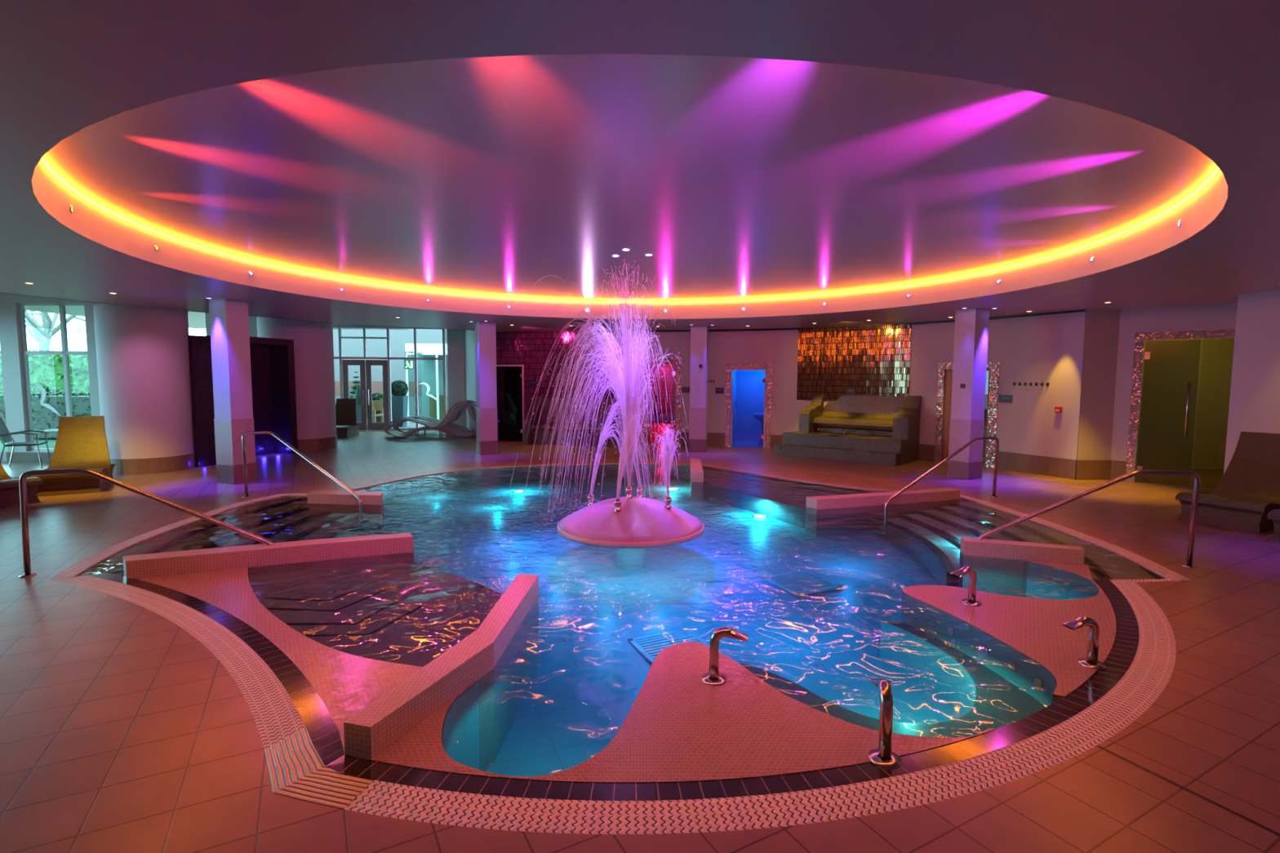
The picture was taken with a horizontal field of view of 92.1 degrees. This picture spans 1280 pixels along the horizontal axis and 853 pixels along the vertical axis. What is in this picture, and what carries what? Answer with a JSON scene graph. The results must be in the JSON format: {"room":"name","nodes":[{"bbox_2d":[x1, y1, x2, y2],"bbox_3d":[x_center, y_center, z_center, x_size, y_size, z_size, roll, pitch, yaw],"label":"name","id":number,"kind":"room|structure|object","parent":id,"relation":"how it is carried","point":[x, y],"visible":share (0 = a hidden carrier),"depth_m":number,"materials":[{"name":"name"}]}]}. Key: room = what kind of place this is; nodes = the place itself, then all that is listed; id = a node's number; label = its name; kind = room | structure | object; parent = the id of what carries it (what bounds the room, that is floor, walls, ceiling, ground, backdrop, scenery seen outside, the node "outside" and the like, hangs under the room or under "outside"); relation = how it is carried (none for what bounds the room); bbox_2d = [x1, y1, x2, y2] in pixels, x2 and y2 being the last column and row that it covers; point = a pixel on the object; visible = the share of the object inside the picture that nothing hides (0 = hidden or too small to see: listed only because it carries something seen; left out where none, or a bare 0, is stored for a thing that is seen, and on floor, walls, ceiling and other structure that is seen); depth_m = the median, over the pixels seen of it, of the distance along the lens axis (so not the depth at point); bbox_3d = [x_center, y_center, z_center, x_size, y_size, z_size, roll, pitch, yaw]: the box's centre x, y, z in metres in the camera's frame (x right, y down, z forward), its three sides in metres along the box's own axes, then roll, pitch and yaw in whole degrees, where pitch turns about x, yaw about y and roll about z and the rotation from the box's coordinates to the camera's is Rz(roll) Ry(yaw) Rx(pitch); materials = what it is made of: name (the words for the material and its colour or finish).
{"room":"spa","nodes":[
{"label":"spa","id":0,"kind":"room"},
{"bbox_2d":[0,293,110,462],"bbox_3d":[-11.928,-0.934,11.986,4.925,3.280,0.337,1,5,6],"label":"wall","id":1,"kind":"structure","parent":0,"point":[10,332],"depth_m":11.92,"materials":[{"name":"white paint"}]},
{"bbox_2d":[6,452,53,462],"bbox_3d":[-10.939,0.582,11.970,2.936,0.270,0.202,1,5,9],"label":"window sill","id":2,"kind":"structure","parent":1,"relation":"in","point":[24,457],"depth_m":12.06,"materials":[{"name":"white paint"}]},
{"bbox_2d":[17,302,92,451],"bbox_3d":[-11.284,-0.942,11.995,1.420,2.900,0.060,1,5,4],"label":"window frame","id":3,"kind":"structure","parent":1,"relation":"in","point":[64,353],"depth_m":11.96,"materials":[{"name":"white"}]},
{"bbox_2d":[93,304,195,475],"bbox_3d":[-8.947,-0.668,11.206,1.350,2.903,1.350,0,5,0],"label":"wall","id":4,"kind":"structure","parent":0,"point":[143,356],"depth_m":10.69,"materials":[{"name":"grey paint"}]},
{"bbox_2d":[204,312,256,335],"bbox_3d":[-2.401,-0.885,11.964,20.277,3.280,6.526,2,5,25],"label":"wall","id":5,"kind":"structure","parent":0,"point":[206,314],"depth_m":15.06,"materials":[{"name":"white paint"}]},
{"bbox_2d":[333,324,446,430],"bbox_3d":[-8.197,-1.507,19.413,4.035,3.280,0.090,0,5,-9],"label":"window frame","id":6,"kind":"structure","parent":5,"relation":"in","point":[340,357],"depth_m":19.41,"materials":[{"name":"white"}]},
{"bbox_2d":[342,360,367,430],"bbox_3d":[-8.925,-0.977,19.318,0.660,2.210,0.124,0,5,-9],"label":"glazed door","id":7,"kind":"structure","parent":6,"relation":"attached to","point":[363,424],"depth_m":19.31,"materials":[{"name":"grey"}]},
{"bbox_2d":[365,360,389,430],"bbox_3d":[-8.258,-0.981,19.419,0.650,2.210,0.124,0,5,-9],"label":"glazed door","id":8,"kind":"structure","parent":6,"relation":"attached to","point":[371,425],"depth_m":19.42,"materials":[{"name":"grey"}]},
{"bbox_2d":[208,298,257,484],"bbox_3d":[-6.524,-0.551,9.894,0.390,2.903,0.390,2,5,20],"label":"square pillar","id":9,"kind":"structure","parent":0,"point":[228,317],"depth_m":9.76,"materials":[{"name":"grey paint"}]},
{"bbox_2d":[24,305,446,329],"bbox_3d":[-9.477,-2.566,14.345,11.020,0.377,13.000,0,5,0],"label":"ceiling","id":10,"kind":"structure","parent":0,"point":[197,320],"depth_m":15.95,"materials":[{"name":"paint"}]},
{"bbox_2d":[256,316,337,451],"bbox_3d":[-8.095,-1.121,14.610,1.590,3.273,1.590,0,5,0],"label":"wall","id":11,"kind":"structure","parent":0,"point":[313,347],"depth_m":14.12,"materials":[{"name":"grey paint"}]},
{"bbox_2d":[475,321,497,454],"bbox_3d":[-3.418,-0.841,13.720,0.390,2.903,0.390,-2,5,-28],"label":"square pillar","id":12,"kind":"structure","parent":0,"point":[486,429],"depth_m":13.56,"materials":[{"name":"grey paint"}]},
{"bbox_2d":[496,330,622,417],"bbox_3d":[-2.315,-1.029,16.156,3.748,2.903,0.924,0,5,0],"label":"tiled wall","id":13,"kind":"structure","parent":0,"point":[566,364],"depth_m":16.01,"materials":[{"name":"tile"}]},
{"bbox_2d":[496,364,524,440],"bbox_3d":[-3.497,-0.623,16.481,0.870,2.030,0.060,1,5,14],"label":"door","id":14,"kind":"structure","parent":13,"relation":"in","point":[509,378],"depth_m":16.46,"materials":[{"name":"black"}]},
{"bbox_2d":[266,477,960,807],"bbox_3d":[-0.208,1.590,7.350,10.800,0.300,10.400,0,5,0],"label":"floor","id":15,"kind":"structure","parent":0,"point":[588,677],"depth_m":6.22,"materials":[{"name":"tile"}]},
{"bbox_2d":[80,497,384,576],"bbox_3d":[-4.374,1.458,7.150,2.207,0.593,3.780,0,5,0],"label":"steps","id":16,"kind":"structure","parent":15,"relation":"on","point":[209,538],"depth_m":7.38,"materials":[{"name":"grey tile"}]},
{"bbox_2d":[241,431,363,519],"bbox_3d":[-4.600,0.732,8.587,2.084,1.272,0.380,2,5,17],"label":"handrail","id":17,"kind":"object","parent":16,"relation":"on","point":[243,437],"visible":0.98,"depth_m":8.71,"materials":[{"name":"silver metal"}]},
{"bbox_2d":[122,533,413,578],"bbox_3d":[-3.377,1.487,5.774,2.370,0.765,0.219,-2,5,-22],"label":"wall","id":18,"kind":"structure","parent":15,"relation":"on","point":[311,553],"depth_m":5.69,"materials":[{"name":"beige tile"}]},
{"bbox_2d":[134,567,422,808],"bbox_3d":[-2.561,1.679,4.383,3.974,0.611,0.850,4,6,39],"label":"ledge","id":19,"kind":"object","parent":15,"relation":"on","point":[346,684],"visible":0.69,"depth_m":3.84,"materials":[{"name":"beige tile"}]},
{"bbox_2d":[307,489,383,530],"bbox_3d":[-4.037,1.278,8.509,1.130,0.740,0.253,1,5,6],"label":"wall","id":20,"kind":"structure","parent":15,"relation":"on","point":[316,499],"depth_m":8.37,"materials":[{"name":"beige tile"}]},
{"bbox_2d":[248,562,502,666],"bbox_3d":[-2.028,1.669,4.944,3.272,0.548,1.502,4,6,41],"label":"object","id":21,"kind":"object","parent":15,"relation":"on","point":[406,620],"visible":0.34,"depth_m":4.82,"materials":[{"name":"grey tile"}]},
{"bbox_2d":[343,573,539,794],"bbox_3d":[-1.007,1.650,3.878,0.324,0.765,2.188,1,5,10],"label":"wall","id":22,"kind":"structure","parent":15,"relation":"on","point":[502,654],"depth_m":3.63,"materials":[{"name":"beige tile"}]},
{"bbox_2d":[77,464,1165,809],"bbox_3d":[-0.029,1.458,7.467,9.975,0.628,9.125,3,6,35],"label":"pool water","id":23,"kind":"object","parent":15,"relation":"in","point":[384,490],"visible":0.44,"depth_m":8.56,"materials":[{"name":"liquid"}]},
{"bbox_2d":[556,485,704,570],"bbox_3d":[-0.106,1.234,7.141,1.690,1.084,1.690,0,5,0],"label":"fountain","id":24,"kind":"object","parent":23,"relation":"in","point":[628,522],"visible":0.99,"depth_m":6.68,"materials":[{"name":"tile"}]},
{"bbox_2d":[627,631,709,664],"bbox_3d":[0.291,1.887,5.266,0.600,0.019,0.600,-2,5,-25],"label":"floor drain","id":25,"kind":"object","parent":15,"relation":"on","point":[650,651],"visible":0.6,"depth_m":5.36,"materials":[{"name":"white paint"}]},
{"bbox_2d":[345,641,995,795],"bbox_3d":[0.201,1.772,3.367,3.109,0.614,1.410,0,5,0],"label":"ledge","id":26,"kind":"object","parent":15,"relation":"on","point":[678,727],"visible":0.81,"depth_m":2.97,"materials":[{"name":"beige tile"}]},
{"bbox_2d":[701,626,747,686],"bbox_3d":[0.481,1.296,3.514,0.257,0.315,0.140,1,5,10],"label":"spout","id":27,"kind":"object","parent":26,"relation":"on","point":[723,632],"visible":1,"depth_m":3.50,"materials":[{"name":"silver metal"}]},
{"bbox_2d":[867,678,901,768],"bbox_3d":[1.125,1.341,2.852,0.140,0.337,0.257,1,5,12],"label":"spout","id":28,"kind":"object","parent":26,"relation":"on","point":[886,758],"visible":1,"depth_m":2.78,"materials":[{"name":"silver metal"}]},
{"bbox_2d":[689,457,703,499],"bbox_3d":[1.024,1.074,11.263,0.200,0.760,1.985,1,5,4],"label":"wall","id":29,"kind":"structure","parent":15,"relation":"on","point":[696,473],"depth_m":10.28,"materials":[{"name":"beige tile"}]},
{"bbox_2d":[702,468,868,529],"bbox_3d":[2.201,1.281,9.979,4.658,0.563,2.326,4,6,38],"label":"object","id":30,"kind":"object","parent":15,"relation":"on","point":[797,488],"visible":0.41,"depth_m":9.68,"materials":[{"name":"grey tile"}]},
{"bbox_2d":[761,572,843,595],"bbox_3d":[1.742,1.679,6.654,0.600,0.019,0.600,-2,5,-25],"label":"floor drain","id":31,"kind":"object","parent":15,"relation":"on","point":[800,586],"visible":1,"depth_m":6.61,"materials":[{"name":"white paint"}]},
{"bbox_2d":[805,488,959,536],"bbox_3d":[3.431,1.305,8.642,2.428,0.740,0.208,-1,5,-18],"label":"wall","id":32,"kind":"structure","parent":15,"relation":"on","point":[944,496],"depth_m":8.41,"materials":[{"name":"beige tile"}]},
{"bbox_2d":[739,619,1045,737],"bbox_3d":[1.615,1.852,3.924,1.977,0.380,1.619,-2,5,-30],"label":"bench","id":33,"kind":"object","parent":15,"relation":"on","point":[984,700],"visible":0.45,"depth_m":4.05,"materials":[{"name":"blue tile"}]},
{"bbox_2d":[902,560,1115,703],"bbox_3d":[2.901,1.664,4.898,1.391,0.614,3.064,4,6,41],"label":"ledge","id":34,"kind":"object","parent":15,"relation":"on","point":[1032,627],"visible":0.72,"depth_m":4.44,"materials":[{"name":"beige tile"}]},
{"bbox_2d":[949,566,982,606],"bbox_3d":[2.509,1.219,4.741,0.257,0.293,0.140,-1,5,-20],"label":"spout","id":35,"kind":"object","parent":34,"relation":"on","point":[971,600],"visible":1,"depth_m":4.73,"materials":[{"name":"silver metal"}]},
{"bbox_2d":[1061,616,1106,669],"bbox_3d":[2.691,1.297,3.733,0.257,0.301,0.140,-1,5,-10],"label":"spout","id":36,"kind":"object","parent":34,"relation":"on","point":[1091,659],"visible":1,"depth_m":3.72,"materials":[{"name":"silver metal"}]},
{"bbox_2d":[879,501,1155,586],"bbox_3d":[3.996,1.500,7.148,1.951,0.593,3.516,0,5,0],"label":"steps","id":37,"kind":"structure","parent":15,"relation":"on","point":[933,550],"depth_m":7.29,"materials":[{"name":"tile"}]},
{"bbox_2d":[958,537,1084,597],"bbox_3d":[3.698,1.510,6.024,1.031,0.750,0.155,2,5,18],"label":"wall","id":38,"kind":"structure","parent":15,"relation":"on","point":[999,566],"depth_m":5.99,"materials":[{"name":"beige tile"}]},
{"bbox_2d":[622,329,627,397],"bbox_3d":[-0.374,-0.982,15.679,0.140,2.903,0.001,1,5,14],"label":"wall","id":39,"kind":"structure","parent":0,"point":[624,331],"depth_m":15.63,"materials":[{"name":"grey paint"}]},
{"bbox_2d":[40,53,1220,301],"bbox_3d":[-0.059,-2.134,7.394,10.466,0.001,10.466,0,5,0],"label":"ceiling","id":40,"kind":"structure","parent":0,"point":[519,176],"depth_m":4.71,"materials":[{"name":"white paint"}]},
{"bbox_2d":[0,430,1279,852],"bbox_3d":[-1.205,1.014,8.859,27.600,0.001,24.500,0,5,0],"label":"floor","id":41,"kind":"structure","parent":0,"point":[121,731],"depth_m":3.11,"materials":[{"name":"tile"}]},
{"bbox_2d":[0,462,42,507],"bbox_3d":[-8.850,0.496,8.261,1.440,1.050,0.801,3,5,28],"label":"lounger","id":42,"kind":"object","parent":41,"relation":"on","point":[9,485],"visible":0.86,"depth_m":8.13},
{"bbox_2d":[0,416,50,468],"bbox_3d":[-11.399,0.289,11.386,0.652,0.946,0.572,-2,5,-30],"label":"patio chair","id":43,"kind":"object","parent":41,"relation":"on","point":[6,436],"visible":0.95,"depth_m":11.33,"materials":[{"name":"grey metal"}]},
{"bbox_2d":[27,415,115,497],"bbox_3d":[-8.597,0.407,9.393,0.801,1.050,1.440,-3,5,-33],"label":"lounger","id":44,"kind":"object","parent":41,"relation":"on","point":[81,442],"visible":0.79,"depth_m":9.70,"materials":[{"name":"fabric"}]},
{"bbox_2d":[18,468,272,577],"bbox_3d":[-4.366,0.810,5.511,1.941,0.907,0.113,-1,5,-16],"label":"handrail","id":45,"kind":"object","parent":41,"relation":"on","point":[23,488],"visible":0.98,"depth_m":5.35,"materials":[{"name":"silver metal"}]},
{"bbox_2d":[49,575,305,750],"bbox_3d":[-3.210,1.389,4.208,4.019,0.030,0.478,4,6,36],"label":"grate","id":46,"kind":"object","parent":41,"relation":"on","point":[276,717],"visible":0.89,"depth_m":3.77,"materials":[{"name":"plastic"}]},
{"bbox_2d":[48,493,307,579],"bbox_3d":[-5.109,1.147,7.130,0.706,0.030,3.889,0,5,0],"label":"grate","id":47,"kind":"object","parent":41,"relation":"on","point":[77,569],"visible":0.88,"depth_m":6.50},
{"bbox_2d":[187,335,297,466],"bbox_3d":[-8.184,-0.574,12.607,0.580,2.500,2.240,2,5,18],"label":"doorway","id":48,"kind":"object","parent":41,"relation":"on","point":[272,359],"visible":0.73,"depth_m":13.29,"materials":[{"name":"black"}]},
{"bbox_2d":[264,727,324,792],"bbox_3d":[-1.559,1.494,2.791,0.332,0.001,0.481,0,5,0],"label":"grate","id":49,"kind":"object","parent":41,"relation":"on","point":[295,757],"visible":1,"depth_m":2.77,"materials":[{"name":"plastic"}]},
{"bbox_2d":[273,766,373,808],"bbox_3d":[-1.326,1.511,2.593,0.380,0.001,0.272,0,5,0],"label":"grate","id":50,"kind":"object","parent":41,"relation":"on","point":[326,786],"visible":1,"depth_m":2.58,"materials":[{"name":"plastic"}]},
{"bbox_2d":[335,398,359,438],"bbox_3d":[-8.609,-0.255,17.713,0.801,1.050,1.440,-1,5,-10],"label":"armchair","id":51,"kind":"object","parent":41,"relation":"on","point":[347,427],"visible":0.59,"depth_m":18.15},
{"bbox_2d":[382,400,475,438],"bbox_3d":[-5.855,-0.207,17.458,2.814,1.021,0.746,-1,5,-10],"label":"lounger","id":52,"kind":"object","parent":41,"relation":"on","point":[441,428],"visible":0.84,"depth_m":17.38,"materials":[{"name":"grey"}]},
{"bbox_2d":[391,400,473,434],"bbox_3d":[-6.057,-0.291,18.548,2.718,1.013,0.746,-1,5,-14],"label":"lounger","id":53,"kind":"object","parent":41,"relation":"on","point":[420,417],"visible":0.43,"depth_m":18.56,"materials":[{"name":"grey"}]},
{"bbox_2d":[444,328,475,433],"bbox_3d":[-5.011,-1.402,18.294,0.386,3.280,3.701,-3,5,-34],"label":"pier","id":54,"kind":"object","parent":41,"relation":"on","point":[461,372],"visible":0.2,"depth_m":19.29,"materials":[{"name":"white paint"}]},
{"bbox_2d":[339,462,690,491],"bbox_3d":[-2.124,0.829,11.281,6.742,0.034,1.580,-2,5,-28],"label":"coping","id":55,"kind":"object","parent":41,"relation":"on","point":[591,464],"visible":0.84,"depth_m":11.82,"materials":[{"name":"beige tile"}]},
{"bbox_2d":[522,396,627,448],"bbox_3d":[-1.641,-0.132,15.656,2.550,1.200,0.780,1,5,14],"label":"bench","id":56,"kind":"object","parent":41,"relation":"on","point":[582,422],"visible":1,"depth_m":15.68,"materials":[{"name":"tile"}]},
{"bbox_2d":[343,579,1176,834],"bbox_3d":[1.751,1.477,3.418,6.087,0.030,1.277,-2,5,-27],"label":"grate","id":57,"kind":"object","parent":41,"relation":"on","point":[1152,668],"visible":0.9,"depth_m":2.54,"materials":[{"name":"plastic"}]},
{"bbox_2d":[702,465,915,492],"bbox_3d":[2.727,0.905,10.630,4.393,0.034,0.629,4,6,38],"label":"coping","id":58,"kind":"object","parent":41,"relation":"on","point":[706,466],"visible":0.78,"depth_m":10.31,"materials":[{"name":"beige tile"}]},
{"bbox_2d":[773,394,921,466],"bbox_3d":[4.476,-0.007,13.460,2.693,1.360,1.460,4,6,41],"label":"bench","id":59,"kind":"object","parent":41,"relation":"on","point":[878,430],"visible":1,"depth_m":13.29,"materials":[{"name":"grey tile"}]},
{"bbox_2d":[882,436,999,533],"bbox_3d":[4.194,0.769,8.553,2.307,1.193,0.140,-2,5,-26],"label":"handrail","id":60,"kind":"object","parent":41,"relation":"on","point":[886,508],"visible":0.98,"depth_m":8.60,"materials":[{"name":"silver metal"}]},
{"bbox_2d":[942,370,952,462],"bbox_3d":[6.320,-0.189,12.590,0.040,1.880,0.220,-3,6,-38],"label":"door","id":61,"kind":"structure","parent":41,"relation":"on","point":[948,381],"depth_m":12.61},
{"bbox_2d":[960,494,1191,580],"bbox_3d":[4.752,1.171,7.442,0.438,0.030,4.252,0,5,-2],"label":"grate","id":62,"kind":"object","parent":41,"relation":"on","point":[1151,566],"visible":0.82,"depth_m":6.51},
{"bbox_2d":[977,470,1199,568],"bbox_3d":[4.242,0.832,5.870,1.838,0.892,0.128,1,5,13],"label":"handrail","id":63,"kind":"object","parent":41,"relation":"on","point":[1197,479],"visible":0.96,"depth_m":5.70,"materials":[{"name":"silver metal"}]},
{"bbox_2d":[1097,745,1279,835],"bbox_3d":[2.872,1.625,1.422,1.456,0.001,2.988,0,5,0],"label":"drain","id":64,"kind":"object","parent":41,"relation":"on","point":[1099,746],"visible":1,"depth_m":2.58,"materials":[{"name":"metal"}]},
{"bbox_2d":[1175,431,1279,533],"bbox_3d":[7.416,0.632,7.580,1.440,1.050,0.801,-2,5,-29],"label":"lounger","id":65,"kind":"object","parent":41,"relation":"on","point":[1248,490],"visible":0.96,"depth_m":7.68,"materials":[{"name":"fabric"}]},
{"bbox_2d":[1267,509,1279,543],"bbox_3d":[7.515,0.714,6.563,1.440,1.050,0.801,-2,5,-29],"label":"lounger","id":66,"kind":"object","parent":41,"relation":"on","point":[1274,514],"visible":1,"depth_m":6.57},
{"bbox_2d":[0,0,1279,332],"bbox_3d":[-1.191,-1.721,6.635,27.600,0.001,20.500,0,5,0],"label":"ceiling","id":67,"kind":"structure","parent":0,"point":[1204,73],"depth_m":2.32,"materials":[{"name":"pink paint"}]},
{"bbox_2d":[31,161,1227,319],"bbox_3d":[-0.060,-1.956,7.408,10.446,0.357,10.446,0,5,0],"label":"cove light","id":68,"kind":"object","parent":67,"relation":"attached to","point":[87,220],"depth_m":8.37,"materials":[{"name":"beige paint"}]},
{"bbox_2d":[40,157,1219,302],"bbox_3d":[-0.059,-2.114,7.396,10.344,0.019,10.344,0,5,0],"label":"led strip","id":69,"kind":"object","parent":67,"relation":"attached to","point":[42,160],"visible":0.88,"depth_m":7.97,"materials":[{"name":"yellow"}]},
{"bbox_2d":[648,362,676,444],"bbox_3d":[0.663,-0.777,16.348,0.911,2.400,1.256,0,5,0],"label":"wall","id":70,"kind":"structure","parent":0,"point":[662,379],"depth_m":16.93,"materials":[{"name":"tile"}]},
{"bbox_2d":[688,325,708,452],"bbox_3d":[1.367,-0.867,14.349,0.390,2.903,0.390,1,5,12],"label":"square pillar","id":71,"kind":"structure","parent":0,"point":[698,411],"depth_m":14.18,"materials":[{"name":"grey paint"}]},
{"bbox_2d":[355,465,1097,769],"bbox_3d":[-0.100,1.452,7.359,12.811,0.615,13.195,-2,5,-27],"label":"wall","id":72,"kind":"structure","parent":0,"point":[460,743],"depth_m":4.66,"materials":[{"name":"tile"}]},
{"bbox_2d":[88,573,1139,800],"bbox_3d":[-0.141,1.341,4.875,7.939,0.008,5.189,-2,5,-26],"label":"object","id":73,"kind":"structure","parent":72,"relation":"on","point":[1122,653],"depth_m":2.84,"materials":[{"name":"tile"}]},
{"bbox_2d":[732,370,764,447],"bbox_3d":[2.944,-0.658,16.003,1.148,2.240,1.495,2,5,20],"label":"wall","id":74,"kind":"structure","parent":0,"point":[748,387],"depth_m":16.77,"materials":[{"name":"blue tile"}]},
{"bbox_2d":[796,323,911,400],"bbox_3d":[4.780,-1.414,13.952,2.512,1.690,0.117,4,6,37],"label":"tiled wall","id":75,"kind":"structure","parent":0,"point":[874,360],"depth_m":13.95,"materials":[{"name":"brown metal"}]},
{"bbox_2d":[626,309,1086,478],"bbox_3d":[4.035,-0.807,13.760,9.511,2.903,1.602,3,5,33],"label":"wall","id":76,"kind":"structure","parent":0,"point":[1049,348],"depth_m":12.63,"materials":[{"name":"grey paint"}]},
{"bbox_2d":[642,357,681,445],"bbox_3d":[0.553,-0.631,15.643,0.972,2.220,0.014,1,5,4],"label":"trim","id":77,"kind":"structure","parent":76,"relation":"attached to","point":[646,360],"depth_m":15.63,"materials":[{"name":"tile"}]},
{"bbox_2d":[648,362,675,444],"bbox_3d":[0.563,-0.574,15.678,0.682,2.100,0.082,1,5,4],"label":"door","id":78,"kind":"structure","parent":76,"relation":"in","point":[650,363],"depth_m":15.66,"materials":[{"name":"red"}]},
{"bbox_2d":[649,422,675,441],"bbox_3d":[0.694,0.147,16.707,0.840,0.500,0.430,1,5,5],"label":"seat","id":79,"kind":"object","parent":76,"relation":"on","point":[660,431],"visible":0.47,"depth_m":16.53,"materials":[{"name":"red tile"}]},
{"bbox_2d":[680,431,724,446],"bbox_3d":[1.577,0.322,15.575,1.109,0.340,0.037,1,5,12],"label":"baseboard","id":80,"kind":"structure","parent":76,"relation":"attached to","point":[714,439],"depth_m":15.52,"materials":[{"name":"brown tile"}]},
{"bbox_2d":[724,364,772,448],"bbox_3d":[2.658,-0.505,15.200,1.135,2.060,0.019,2,5,20],"label":"trim","id":81,"kind":"structure","parent":76,"relation":"attached to","point":[728,366],"depth_m":15.11,"materials":[{"name":"metal"}]},
{"bbox_2d":[730,368,766,448],"bbox_3d":[2.666,-0.448,15.239,0.854,1.940,0.082,2,5,20],"label":"door","id":82,"kind":"structure","parent":76,"relation":"in","point":[764,380],"depth_m":15.18,"materials":[{"name":"white paint"}]},
{"bbox_2d":[628,309,1084,331],"bbox_3d":[4.012,-2.228,13.577,9.326,0.035,1.469,3,5,33],"label":"trim","id":83,"kind":"structure","parent":76,"relation":"attached to","point":[1080,310],"depth_m":13.24,"materials":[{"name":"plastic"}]},
{"bbox_2d":[918,444,934,461],"bbox_3d":[5.951,0.542,13.093,0.025,0.340,0.583,-4,6,-42],"label":"baseboard","id":84,"kind":"structure","parent":76,"relation":"attached to","point":[926,452],"depth_m":12.99,"materials":[{"name":"brown tile"}]},
{"bbox_2d":[933,361,999,468],"bbox_3d":[6.503,-0.253,12.331,0.021,2.050,1.192,-3,6,-36],"label":"trim","id":85,"kind":"structure","parent":76,"relation":"attached to","point":[993,366],"depth_m":11.98,"materials":[{"name":"metal"}]},
{"bbox_2d":[997,451,1076,479],"bbox_3d":[7.186,0.693,11.275,0.051,0.340,1.442,-2,5,-27],"label":"baseboard","id":86,"kind":"structure","parent":76,"relation":"attached to","point":[1024,463],"depth_m":11.21,"materials":[{"name":"brown tile"}]},
{"bbox_2d":[946,307,989,479],"bbox_3d":[5.683,-0.554,10.687,0.390,2.903,0.390,-2,5,-29],"label":"square pillar","id":87,"kind":"structure","parent":0,"point":[971,325],"depth_m":10.56,"materials":[{"name":"grey paint"}]},
{"bbox_2d":[1075,309,1120,475],"bbox_3d":[7.808,-0.530,10.528,0.590,2.903,0.001,0,5,-2],"label":"wall","id":88,"kind":"structure","parent":0,"point":[1102,326],"depth_m":10.51,"materials":[{"name":"grey paint"}]},
{"bbox_2d":[1075,460,1111,479],"bbox_3d":[7.796,0.749,10.610,0.600,0.340,0.001,0,5,-2],"label":"baseboard","id":89,"kind":"structure","parent":88,"relation":"attached to","point":[1086,469],"depth_m":10.61,"materials":[{"name":"wood"}]},
{"bbox_2d":[1110,302,1237,461],"bbox_3d":[8.811,-0.476,9.907,1.900,2.903,0.001,4,6,42],"label":"wall","id":90,"kind":"structure","parent":0,"point":[1220,316],"depth_m":10.28,"materials":[{"name":"grey paint"}]},
{"bbox_2d":[1110,460,1126,481],"bbox_3d":[8.170,0.755,10.558,0.220,0.340,0.001,4,6,42],"label":"baseboard","id":91,"kind":"structure","parent":90,"relation":"attached to","point":[1118,468],"depth_m":10.56,"materials":[{"name":"brown tile"}]},
{"bbox_2d":[1136,339,1200,485],"bbox_3d":[8.594,-0.227,10.061,0.680,2.340,0.101,4,6,42],"label":"door","id":92,"kind":"structure","parent":90,"relation":"in","point":[1171,367],"depth_m":10.08,"materials":[{"name":"green glass"}]},
{"bbox_2d":[1125,329,1235,482],"bbox_3d":[8.882,-0.268,9.839,1.680,2.500,0.001,4,6,42],"label":"trim","id":93,"kind":"structure","parent":90,"relation":"attached to","point":[1140,338],"depth_m":10.30,"materials":[{"name":"metal"}]},
{"bbox_2d":[1135,337,1235,469],"bbox_3d":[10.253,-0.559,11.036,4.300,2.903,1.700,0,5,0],"label":"door frame","id":94,"kind":"structure","parent":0,"point":[1216,356],"depth_m":11.90,"materials":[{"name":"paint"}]},
{"bbox_2d":[1223,288,1279,474],"bbox_3d":[8.624,0.004,3.872,3.458,2.903,14.344,2,5,17],"label":"wall","id":95,"kind":"structure","parent":0,"point":[1255,390],"depth_m":8.35,"materials":[{"name":"grey paint"}]},
{"label":"outside","id":96,"kind":"structure","parent":0,"visible":0},
{"bbox_2d":[391,418,432,427],"bbox_3d":[-7.849,-0.173,23.263,7.900,0.001,7.600,0,5,0],"label":"paving","id":97,"kind":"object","parent":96,"point":[411,424],"depth_m":21.79,"materials":[{"name":"grey"}]},
{"bbox_2d":[391,380,408,426],"bbox_3d":[-8.144,-0.776,20.909,0.595,1.586,0.592,0,5,0],"label":"planter","id":98,"kind":"object","parent":97,"relation":"on","point":[399,388],"visible":0.98,"depth_m":20.73,"materials":[{"name":"blue stone"}]},
{"bbox_2d":[404,343,448,422],"bbox_3d":[-6.842,-1.627,23.397,3.400,2.900,1.700,0,5,0],"label":"glass lobby","id":99,"kind":"object","parent":97,"relation":"on","point":[432,371],"visible":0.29,"depth_m":23.65,"materials":[{"name":"glass"}]},
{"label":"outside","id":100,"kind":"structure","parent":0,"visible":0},
{"bbox_2d":[0,437,57,452],"bbox_3d":[-19.994,-1.228,36.074,80.000,0.060,47.900,0,5,0],"label":"ground","id":101,"kind":"structure","parent":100,"point":[51,442],"depth_m":15.29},
{"bbox_2d":[0,349,89,395],"bbox_3d":[-21.481,-1.669,24.951,13.231,2.986,2.660,0,5,0],"label":"hedge","id":102,"kind":"object","parent":101,"relation":"on","point":[46,371],"visible":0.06,"depth_m":23.94,"materials":[{"name":"green plant"}]},
{"bbox_2d":[0,388,91,439],"bbox_3d":[-14.301,-0.314,17.034,7.311,1.464,1.151,0,5,0],"label":"clipped hedge","id":103,"kind":"object","parent":101,"relation":"on","point":[43,418],"visible":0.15,"depth_m":16.62,"materials":[{"name":"green plant"}]},
{"bbox_2d":[24,310,204,351],"bbox_3d":[-29.626,-7.498,31.479,16.802,13.191,18.032,-2,5,-24],"label":"bare tree","id":104,"kind":"object","parent":101,"relation":"on","point":[47,330],"visible":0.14,"depth_m":31.59,"materials":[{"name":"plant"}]},
{"bbox_2d":[333,328,447,416],"bbox_3d":[-7.988,-2.499,26.077,12.000,4.200,0.420,0,5,0],"label":"window","id":105,"kind":"structure","parent":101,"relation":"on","point":[398,338],"depth_m":25.84,"materials":[{"name":"grey"}]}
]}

